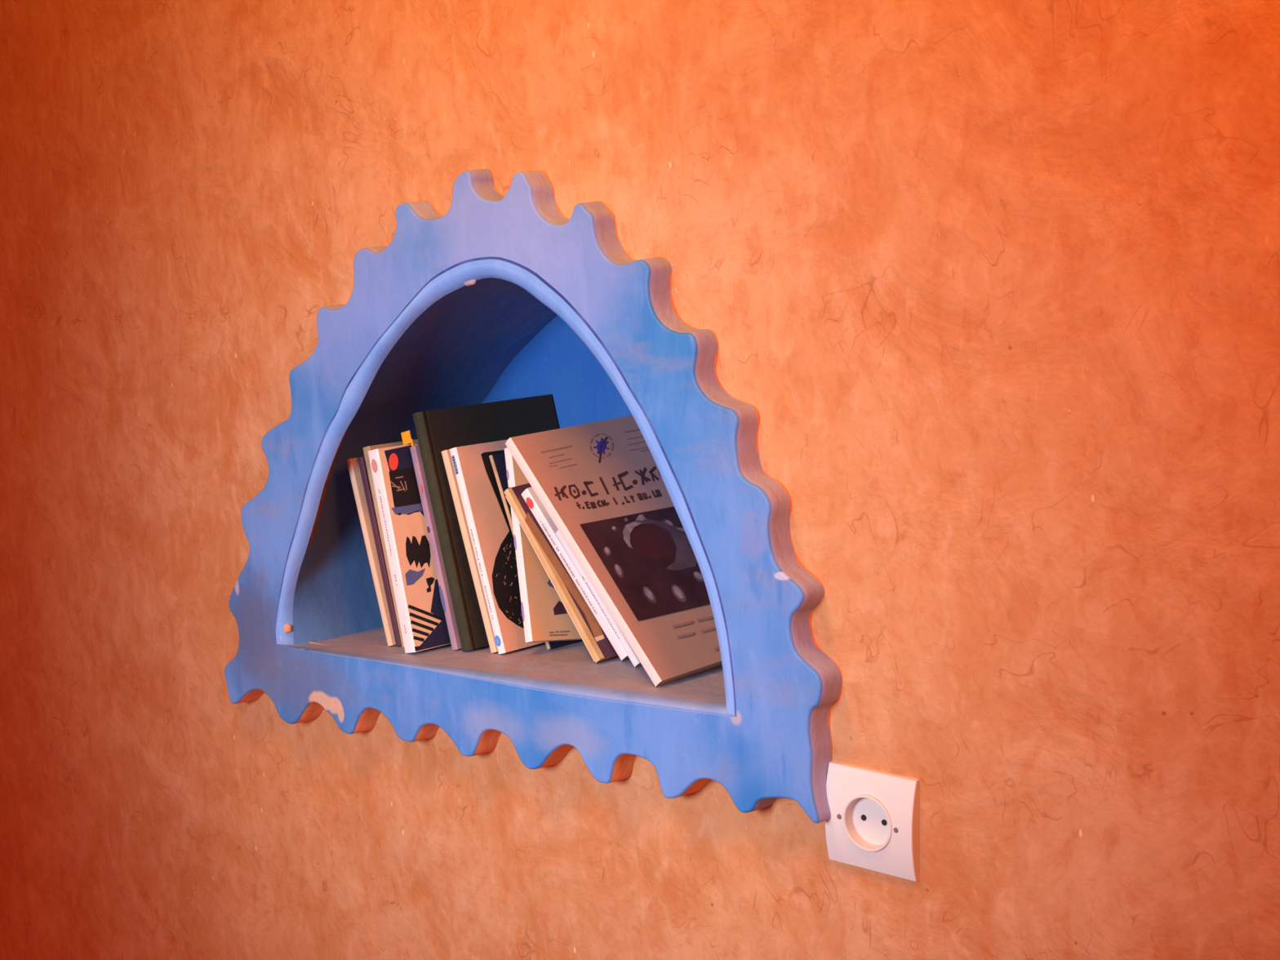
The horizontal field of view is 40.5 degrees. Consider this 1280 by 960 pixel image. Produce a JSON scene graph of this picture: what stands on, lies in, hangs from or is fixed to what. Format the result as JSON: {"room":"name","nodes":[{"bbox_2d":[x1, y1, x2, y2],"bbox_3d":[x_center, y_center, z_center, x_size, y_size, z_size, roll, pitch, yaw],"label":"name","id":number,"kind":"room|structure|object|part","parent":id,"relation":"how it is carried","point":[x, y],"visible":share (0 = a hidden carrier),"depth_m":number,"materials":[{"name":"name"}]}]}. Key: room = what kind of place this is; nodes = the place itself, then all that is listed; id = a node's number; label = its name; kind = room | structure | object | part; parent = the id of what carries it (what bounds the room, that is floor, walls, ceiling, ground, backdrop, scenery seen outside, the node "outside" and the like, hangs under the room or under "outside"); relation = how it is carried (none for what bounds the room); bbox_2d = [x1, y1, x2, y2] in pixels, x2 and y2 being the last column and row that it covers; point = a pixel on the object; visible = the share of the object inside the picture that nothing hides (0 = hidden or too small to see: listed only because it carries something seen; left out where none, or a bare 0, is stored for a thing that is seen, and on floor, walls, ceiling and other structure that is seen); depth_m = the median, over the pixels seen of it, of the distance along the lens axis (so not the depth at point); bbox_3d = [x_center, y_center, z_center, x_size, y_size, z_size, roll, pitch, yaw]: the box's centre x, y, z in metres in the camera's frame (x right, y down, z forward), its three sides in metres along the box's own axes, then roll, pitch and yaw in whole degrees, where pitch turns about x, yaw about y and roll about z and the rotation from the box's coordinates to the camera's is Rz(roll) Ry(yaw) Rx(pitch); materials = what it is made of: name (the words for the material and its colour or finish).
{"room":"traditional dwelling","nodes":[
{"label":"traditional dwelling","id":0,"kind":"room"},
{"bbox_2d":[0,0,1279,959],"bbox_3d":[-0.268,-0.022,1.909,3.250,2.350,0.301,2,8,40],"label":"wall","id":1,"kind":"structure","parent":0,"point":[992,286],"depth_m":1.40,"materials":[{"name":"orange paint"}]},
{"bbox_2d":[224,168,842,823],"bbox_3d":[-0.083,-0.020,1.681,0.781,0.549,0.250,2,8,40],"label":"wall niche","id":2,"kind":"object","parent":1,"relation":"in","point":[495,297],"visible":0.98,"depth_m":1.57,"materials":[{"name":"blue paint"}]},
{"bbox_2d":[346,456,395,646],"bbox_3d":[-0.234,0.066,1.806,0.051,0.193,0.124,3,8,44],"label":"book","id":3,"kind":"object","parent":2,"relation":"in","point":[353,464],"visible":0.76,"depth_m":1.76,"materials":[{"name":"beige paper"}]},
{"bbox_2d":[357,456,401,646],"bbox_3d":[-0.222,0.065,1.804,0.046,0.194,0.128,3,8,44],"label":"book","id":4,"kind":"object","parent":2,"relation":"in","point":[362,462],"visible":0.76,"depth_m":1.76,"materials":[{"name":"paper"}]},
{"bbox_2d":[362,439,417,647],"bbox_3d":[-0.212,0.059,1.796,0.050,0.206,0.133,3,8,44],"label":"book","id":5,"kind":"object","parent":2,"relation":"in","point":[366,449],"visible":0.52,"depth_m":1.75,"materials":[{"name":"white paper"}]},
{"bbox_2d":[368,442,450,653],"bbox_3d":[-0.201,0.062,1.757,0.130,0.207,0.053,-9,8,-42],"label":"book","id":6,"kind":"object","parent":2,"relation":"in","point":[420,611],"visible":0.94,"depth_m":1.72,"materials":[{"name":"white paper"}]},
{"bbox_2d":[400,430,462,650],"bbox_3d":[-0.169,0.053,1.769,0.124,0.219,0.065,-9,8,-44],"label":"book","id":7,"kind":"object","parent":2,"relation":"in","point":[446,598],"visible":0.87,"depth_m":1.72,"materials":[{"name":"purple paper"}]},
{"bbox_2d":[441,448,497,653],"bbox_3d":[-0.123,0.062,1.749,0.060,0.201,0.135,2,8,43],"label":"book","id":8,"kind":"object","parent":2,"relation":"in","point":[449,467],"visible":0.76,"depth_m":1.70,"materials":[{"name":"beige paper"}]},
{"bbox_2d":[412,394,559,651],"bbox_3d":[-0.135,0.040,1.771,0.179,0.242,0.063,-9,8,-43],"label":"book","id":9,"kind":"object","parent":2,"relation":"in","point":[438,430],"visible":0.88,"depth_m":1.72,"materials":[{"name":"black paper"}]},
{"bbox_2d":[449,439,545,653],"bbox_3d":[-0.123,0.062,1.731,0.060,0.204,0.112,2,8,43],"label":"book","id":10,"kind":"object","parent":2,"relation":"in","point":[491,537],"visible":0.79,"depth_m":1.70,"materials":[{"name":"white paper"}]},
{"bbox_2d":[295,626,726,704],"bbox_3d":[-0.069,0.172,1.701,0.567,0.015,0.227,2,8,40],"label":"shelf","id":11,"kind":"object","parent":2,"relation":"attached to","point":[357,656],"depth_m":1.64,"materials":[{"name":"blue paint"}]},
{"bbox_2d":[488,453,581,649],"bbox_3d":[-0.090,0.065,1.739,0.068,0.192,0.089,2,8,43],"label":"book","id":12,"kind":"object","parent":2,"relation":"in","point":[498,463],"visible":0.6,"depth_m":1.72,"materials":[{"name":"blue paper"}]},
{"bbox_2d":[504,447,582,642],"bbox_3d":[-0.090,0.063,1.713,0.102,0.197,0.056,-8,8,-41],"label":"book","id":13,"kind":"object","parent":2,"relation":"in","point":[545,618],"visible":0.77,"depth_m":1.69,"materials":[{"name":"white paper"}]},
{"bbox_3d":[-0.001,-0.029,1.769,0.563,0.362,0.010,2,8,40],"label":"panel","id":14,"kind":"part","parent":2,"relation":"part of","materials":[{"name":"blue paint"}]},
{"bbox_2d":[503,483,617,663],"bbox_3d":[-0.043,0.079,1.684,0.128,0.171,0.113,-9,8,-42],"label":"book","id":15,"kind":"object","parent":2,"relation":"in","point":[597,642],"visible":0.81,"depth_m":1.65,"materials":[{"name":"beige paper"}]},
{"bbox_2d":[521,487,628,661],"bbox_3d":[-0.025,0.076,1.682,0.129,0.175,0.117,-9,8,-44],"label":"book","id":16,"kind":"object","parent":2,"relation":"in","point":[533,502],"visible":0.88,"depth_m":1.65,"materials":[{"name":"white paper"}]},
{"bbox_2d":[555,530,641,666],"bbox_3d":[-0.006,0.101,1.649,0.108,0.131,0.096,-9,8,-44],"label":"book","id":17,"kind":"object","parent":2,"relation":"in","point":[634,660],"visible":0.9,"depth_m":1.61,"materials":[{"name":"white paper"}]},
{"bbox_2d":[505,415,721,687],"bbox_3d":[0.016,0.056,1.621,0.178,0.224,0.207,3,8,45],"label":"book","id":18,"kind":"object","parent":2,"relation":"in","point":[601,484],"visible":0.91,"depth_m":1.59,"materials":[{"name":"beige paper"}]},
{"bbox_2d":[825,760,919,881],"bbox_3d":[0.181,0.268,1.363,0.085,0.085,0.012,2,8,40],"label":"power socket","id":19,"kind":"object","parent":1,"relation":"attached to","point":[873,823],"visible":1,"depth_m":1.36,"materials":[{"name":"beige plastic"}]}
]}

